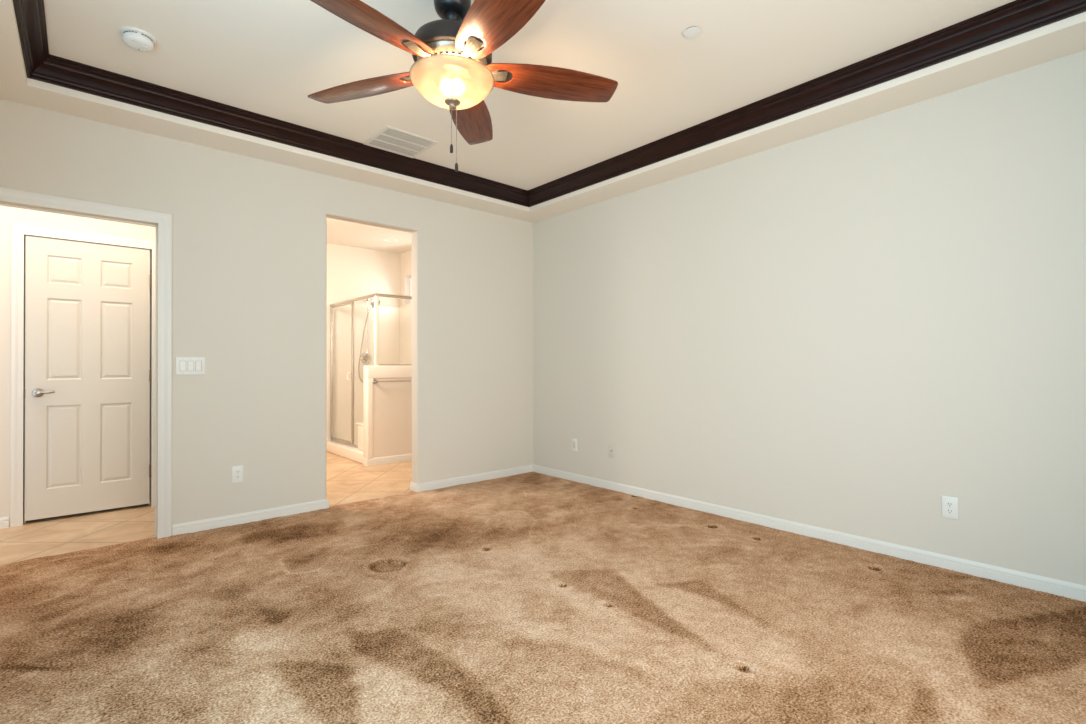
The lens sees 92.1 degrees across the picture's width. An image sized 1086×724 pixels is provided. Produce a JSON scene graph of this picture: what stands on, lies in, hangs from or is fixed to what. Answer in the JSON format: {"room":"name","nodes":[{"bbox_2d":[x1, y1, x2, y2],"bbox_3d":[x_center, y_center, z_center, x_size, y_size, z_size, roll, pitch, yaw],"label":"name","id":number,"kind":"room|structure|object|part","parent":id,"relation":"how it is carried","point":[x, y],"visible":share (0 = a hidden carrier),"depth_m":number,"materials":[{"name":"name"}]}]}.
{"room":"empty bedroom","nodes":[
{"label":"empty bedroom","id":0,"kind":"room"},
{"bbox_2d":[0,206,155,526],"bbox_3d":[-4.011,-0.285,3.855,2.200,3.030,0.120,0,0,-41],"label":"wall","id":1,"kind":"structure","parent":0,"point":[8,215],"depth_m":3.85,"materials":[{"name":"beige paint"}]},
{"bbox_2d":[0,516,8,528],"bbox_3d":[-4.354,1.171,3.455,1.163,0.078,0.013,0,0,-41],"label":"baseboard","id":2,"kind":"structure","parent":1,"relation":"attached to","point":[4,521],"depth_m":3.82,"materials":[{"name":"white paint"}]},
{"bbox_2d":[10,224,154,526],"bbox_3d":[-3.615,0.099,4.190,0.897,2.228,0.138,0,0,-41],"label":"door frame","id":3,"kind":"structure","parent":1,"relation":"attached to","point":[19,233],"depth_m":3.89,"materials":[{"name":"white paint"}]},
{"bbox_2d":[24,236,151,520],"bbox_3d":[-3.577,0.121,4.148,0.761,2.132,0.090,0,0,-41],"label":"door","id":4,"kind":"structure","parent":1,"relation":"in","point":[88,371],"depth_m":4.13,"materials":[{"name":"white wood"}]},
{"bbox_3d":[-3.771,0.232,3.952,0.128,0.066,0.055,0,0,-41],"label":"lever handle","id":5,"kind":"part","parent":4,"relation":"part of","materials":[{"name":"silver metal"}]},
{"bbox_2d":[0,99,532,524],"bbox_3d":[-1.785,-0.285,4.387,4.620,3.030,0.130,0,0,-41],"label":"wall","id":6,"kind":"structure","parent":0,"point":[249,234],"depth_m":4.05,"materials":[{"name":"beige paint"}]},
{"bbox_2d":[0,187,171,538],"bbox_3d":[-2.995,0.093,3.304,1.057,2.231,0.148,0,0,-41],"label":"door frame","id":7,"kind":"structure","parent":6,"relation":"attached to","point":[163,495],"depth_m":3.56,"materials":[{"name":"white paint"}]},
{"bbox_2d":[176,357,204,374],"bbox_3d":[-2.477,0.028,3.680,0.172,0.124,0.011,0,0,-41],"label":"light switch","id":8,"kind":"object","parent":6,"relation":"attached to","point":[184,365],"visible":1,"depth_m":3.68,"materials":[{"name":"white plastic"}]},
{"bbox_2d":[232,465,243,482],"bbox_3d":[-2.257,0.831,3.871,0.076,0.124,0.009,0,0,-41],"label":"electrical outlet","id":9,"kind":"object","parent":6,"relation":"attached to","point":[237,471],"visible":1,"depth_m":3.87,"materials":[{"name":"white plastic"}]},
{"bbox_2d":[172,498,328,535],"bbox_3d":[-2.200,1.163,4.004,1.058,0.078,0.143,0,0,-41],"label":"baseboard","id":10,"kind":"structure","parent":6,"relation":"attached to","point":[241,518],"depth_m":3.90,"materials":[{"name":"white paint"}]},
{"bbox_2d":[410,465,532,491],"bbox_3d":[-0.682,1.168,5.345,1.405,0.078,0.143,0,0,-41],"label":"baseboard","id":11,"kind":"structure","parent":6,"relation":"attached to","point":[432,485],"depth_m":5.21,"materials":[{"name":"white paint"}]},
{"bbox_2d":[327,243,399,307],"bbox_3d":[-3.373,-0.270,7.234,3.230,3.030,0.100,0,0,-41],"label":"wall","id":12,"kind":"structure","parent":0,"point":[352,272],"depth_m":7.77,"materials":[{"name":"beige paint"}]},
{"bbox_2d":[327,218,411,253],"bbox_3d":[-2.337,-1.746,6.043,3.000,0.090,3.070,0,0,-41],"label":"ceiling","id":13,"kind":"structure","parent":0,"point":[340,232],"depth_m":7.08,"materials":[{"name":"beige paint"}]},
{"bbox_2d":[383,238,397,241],"bbox_3d":[-2.116,-1.692,7.258,0.200,0.009,0.200,0,0,-41],"label":"recessed light","id":14,"kind":"object","parent":13,"relation":"in","point":[384,239],"visible":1,"depth_m":7.23,"materials":[{"name":"white plastic"}]},
{"bbox_2d":[363,366,411,458],"bbox_3d":[-1.641,0.642,6.590,1.222,1.196,0.124,0,0,-41],"label":"wall","id":15,"kind":"structure","parent":0,"point":[387,406],"depth_m":6.31,"materials":[{"name":"beige paint"}]},
{"bbox_2d":[363,453,411,465],"bbox_3d":[-1.639,1.179,6.581,1.229,0.086,0.123,0,0,-41],"label":"baseboard","id":16,"kind":"structure","parent":15,"relation":"attached to","point":[403,457],"depth_m":6.29,"materials":[{"name":"white paint"}]},
{"bbox_2d":[373,379,411,383],"bbox_3d":[-1.713,0.232,6.410,0.754,0.054,0.068,0,0,-41],"label":"towel bar","id":17,"kind":"object","parent":15,"relation":"attached to","point":[375,381],"visible":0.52,"depth_m":6.26,"materials":[{"name":"silver metal"}]},
{"bbox_3d":[-1.699,0.232,6.395,0.690,0.015,0.015,0,0,-41],"label":"rail","id":18,"kind":"part","parent":17,"relation":"part of","materials":[{"name":"silver metal"}]},
{"bbox_2d":[0,451,1085,723],"bbox_3d":[-1.415,1.223,3.351,5.430,0.064,8.500,0,0,-41],"label":"floor","id":19,"kind":"structure","parent":0,"point":[530,597],"depth_m":2.40,"materials":[{"name":"carpet"}]},
{"bbox_2d":[326,302,411,463],"bbox_3d":[-2.184,0.189,7.204,1.219,2.074,1.508,0,0,-41],"label":"shower stall","id":20,"kind":"object","parent":19,"relation":"on","point":[395,324],"visible":0.31,"depth_m":7.66,"materials":[{"name":"white plastic"}]},
{"bbox_3d":[-2.004,0.934,6.582,0.535,0.317,0.341,0,0,-41],"label":"corner seat","id":21,"kind":"part","parent":20,"relation":"part of","materials":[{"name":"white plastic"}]},
{"bbox_3d":[-2.650,0.171,7.778,1.156,2.032,0.031,0,0,-41],"label":"panel","id":22,"kind":"part","parent":20,"relation":"part of","materials":[{"name":"white plastic"}]},
{"bbox_2d":[360,352,371,363],"bbox_3d":[-2.608,-0.059,7.756,0.176,0.176,0.059,0,0,-41],"label":"shower valve","id":23,"kind":"object","parent":20,"relation":"attached to","point":[364,358],"visible":0.98,"depth_m":7.75,"materials":[{"name":"silver metal"}]},
{"bbox_2d":[358,298,379,381],"bbox_3d":[-2.538,-0.332,7.682,0.256,1.267,0.217,0,0,21],"label":"shower","id":24,"kind":"object","parent":20,"relation":"attached to","point":[367,299],"visible":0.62,"depth_m":7.66,"materials":[{"name":"silver metal"}]},
{"bbox_2d":[330,293,411,447],"bbox_3d":[-2.097,0.140,7.145,1.112,1.912,1.520,0,0,-41],"label":"shower enclosure","id":25,"kind":"object","parent":20,"relation":"on","point":[376,296],"visible":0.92,"depth_m":6.78,"materials":[{"name":"silver metal"}]},
{"bbox_3d":[-2.718,0.143,7.072,0.018,1.838,0.742,0,0,-41],"label":"glass door","id":26,"kind":"part","parent":25,"relation":"part of","materials":[{"name":"clear glass"}]},
{"bbox_3d":[-2.624,1.081,6.962,0.024,0.028,1.032,0,0,-41],"label":"rail","id":27,"kind":"part","parent":25,"relation":"part of","materials":[{"name":"silver metal"}]},
{"bbox_3d":[-2.089,-0.799,7.160,1.085,0.034,1.515,0,0,-41],"label":"rail","id":28,"kind":"part","parent":25,"relation":"part of","materials":[{"name":"silver metal"}]},
{"bbox_3d":[-1.991,-0.374,6.255,0.042,0.834,0.042,0,0,-41],"label":"corner post","id":29,"kind":"part","parent":25,"relation":"part of","materials":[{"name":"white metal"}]},
{"bbox_3d":[-1.729,0.169,7.589,0.027,2.032,1.482,0,0,-41],"label":"panel","id":30,"kind":"part","parent":20,"relation":"part of","materials":[{"name":"glass"}]},
{"bbox_2d":[0,0,1085,222],"bbox_3d":[0.021,-1.681,2.348,4.620,0.260,5.330,0,0,-41],"label":"ceiling","id":31,"kind":"structure","parent":0,"point":[263,57],"depth_m":2.99,"materials":[{"name":"white paint"}]},
{"bbox_2d":[120,27,155,51],"bbox_3d":[-2.130,-1.688,2.756,0.154,0.059,0.154,0,0,-41],"label":"smoke detector","id":32,"kind":"object","parent":31,"relation":"attached to","point":[137,39],"visible":1,"depth_m":2.72,"materials":[{"name":"white plastic"}]},
{"bbox_2d":[363,125,438,157],"bbox_3d":[-1.110,-1.708,4.087,0.432,0.008,0.418,0,0,-41],"label":"ceiling vent","id":33,"kind":"object","parent":31,"relation":"in","point":[391,139],"visible":1,"depth_m":4.07,"materials":[{"name":"white metal"}]},
{"bbox_2d":[368,140,417,155],"bbox_3d":[-1.190,-1.707,4.178,0.376,0.003,0.110,0,0,-41],"label":"grille","id":34,"kind":"object","parent":33,"relation":"attached to","point":[380,144],"depth_m":4.17,"materials":[{"name":"white metal"}]},
{"bbox_2d":[375,134,424,151],"bbox_3d":[-1.110,-1.707,4.087,0.376,0.003,0.110,0,0,-41],"label":"grille","id":35,"kind":"object","parent":33,"relation":"attached to","point":[384,138],"depth_m":4.08,"materials":[{"name":"white metal"}]},
{"bbox_2d":[382,129,432,146],"bbox_3d":[-1.029,-1.708,3.995,0.376,0.003,0.110,0,0,-41],"label":"grille","id":36,"kind":"object","parent":33,"relation":"attached to","point":[392,133],"depth_m":3.99,"materials":[{"name":"white metal"}]},
{"bbox_2d":[308,0,617,171],"bbox_3d":[-0.398,-1.280,2.267,1.472,0.882,1.466,0,0,-41],"label":"ceiling fan","id":37,"kind":"object","parent":31,"relation":"hanging from","point":[452,69],"visible":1,"depth_m":2.22,"materials":[{"name":"brown wood"}]},
{"bbox_3d":[-0.823,-1.292,2.469,0.632,0.006,0.197,0,12,21],"label":"blade","id":38,"kind":"part","parent":37,"relation":"part of","materials":[{"name":"brown wood"}]},
{"bbox_3d":[-0.682,-1.295,1.956,0.197,0.006,0.632,15,9,38],"label":"blade","id":39,"kind":"part","parent":37,"relation":"part of","materials":[{"name":"brown wood"}]},
{"bbox_3d":[-0.569,-1.300,2.095,0.112,0.004,0.145,15,9,38],"label":"iron plate","id":40,"kind":"part","parent":37,"relation":"part of","materials":[{"name":"brown metal"}]},
{"bbox_3d":[-0.404,-1.038,2.311,0.004,0.159,0.004,0,0,-41],"label":"pull chain","id":41,"kind":"part","parent":37,"relation":"part of","materials":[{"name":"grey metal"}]},
{"bbox_3d":[-0.399,-1.198,2.308,0.371,0.108,0.371,0,0,-41],"label":"lamp shade","id":42,"kind":"part","parent":37,"relation":"part of","materials":[{"name":"white glass"}]},
{"bbox_3d":[-0.382,-1.012,2.308,0.007,0.273,0.007,0,0,-41],"label":"pull chain","id":43,"kind":"part","parent":37,"relation":"part of","materials":[{"name":"grey metal"}]},
{"bbox_3d":[-0.378,-1.291,2.760,0.197,0.007,0.632,-12,-1,3],"label":"blade","id":44,"kind":"part","parent":37,"relation":"part of","materials":[{"name":"brown wood"}]},
{"bbox_3d":[-0.249,-1.300,2.082,0.112,0.004,0.145,14,-8,-32],"label":"iron plate","id":45,"kind":"part","parent":37,"relation":"part of","materials":[{"name":"metal"}]},
{"bbox_3d":[-0.151,-1.295,1.931,0.197,0.006,0.632,14,-8,-32],"label":"blade","id":46,"kind":"part","parent":37,"relation":"part of","materials":[{"name":"brown wood"}]},
{"bbox_3d":[-0.137,-1.299,2.382,0.145,0.004,0.112,0,-12,-15],"label":"iron plate","id":47,"kind":"part","parent":37,"relation":"part of","materials":[{"name":"metal"}]},
{"bbox_3d":[0.037,-1.293,2.428,0.632,0.006,0.197,0,-12,-15],"label":"blade","id":48,"kind":"part","parent":37,"relation":"part of","materials":[{"name":"brown wood"}]},
{"bbox_2d":[13,0,1085,206],"bbox_3d":[0.006,-1.657,2.414,3.655,0.128,4.590,0,0,-41],"label":"crown molding","id":49,"kind":"structure","parent":31,"relation":"attached to","point":[1017,17],"depth_m":3.28,"materials":[{"name":"brown wood"}]},
{"bbox_2d":[683,27,700,37],"bbox_3d":[0.776,-1.716,2.723,0.089,0.009,0.089,0,0,-41],"label":"sprinkler cover","id":50,"kind":"object","parent":31,"relation":"attached to","point":[691,32],"visible":1,"depth_m":2.72,"materials":[{"name":"white plastic"}]},
{"bbox_2d":[400,50,1085,585],"bbox_3d":[0.645,-0.284,5.026,0.130,3.030,8.530,0,0,-41],"label":"wall","id":51,"kind":"structure","parent":0,"point":[854,328],"depth_m":3.36,"materials":[{"name":"beige paint"}]},
{"bbox_2d":[410,276,411,302],"bbox_3d":[-1.724,-1.109,7.765,0.040,0.440,1.005,0,0,-41],"label":"window","id":52,"kind":"structure","parent":51,"relation":"in","point":[410,276],"depth_m":8.11,"materials":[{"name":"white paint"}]},
{"bbox_2d":[572,438,576,450],"bbox_3d":[0.318,0.836,5.287,0.010,0.124,0.078,0,0,-41],"label":"wall plate","id":53,"kind":"object","parent":51,"relation":"attached to","point":[574,441],"visible":1,"depth_m":5.28,"materials":[{"name":"white plastic"}]},
{"bbox_2d":[609,444,614,457],"bbox_3d":[0.643,0.836,4.915,0.016,0.120,0.074,0,0,-41],"label":"cable jack","id":54,"kind":"object","parent":51,"relation":"attached to","point":[611,447],"visible":1,"depth_m":4.91,"materials":[{"name":"white plastic"}]},
{"bbox_2d":[533,464,1085,601],"bbox_3d":[1.609,1.158,3.822,0.013,0.078,5.200,0,0,-41],"label":"baseboard","id":55,"kind":"structure","parent":51,"relation":"attached to","point":[1004,575],"depth_m":3.34,"materials":[{"name":"white paint"}]},
{"bbox_2d":[942,496,957,519],"bbox_3d":[2.336,0.837,3.004,0.009,0.124,0.076,0,0,-41],"label":"electrical outlet","id":56,"kind":"object","parent":51,"relation":"attached to","point":[949,504],"visible":1,"depth_m":3.00,"materials":[{"name":"white plastic"}]},
{"bbox_2d":[946,509,953,513],"bbox_3d":[2.334,0.856,3.002,0.004,0.027,0.034,0,0,-41],"label":"receptacle","id":57,"kind":"object","parent":56,"relation":"attached to","point":[948,511],"depth_m":3.00,"materials":[{"name":"white plastic"}]},
{"bbox_2d":[946,502,953,506],"bbox_3d":[2.334,0.817,3.003,0.004,0.027,0.034,0,0,-41],"label":"receptacle","id":58,"kind":"object","parent":56,"relation":"attached to","point":[948,504],"depth_m":3.00,"materials":[{"name":"white plastic"}]}
]}

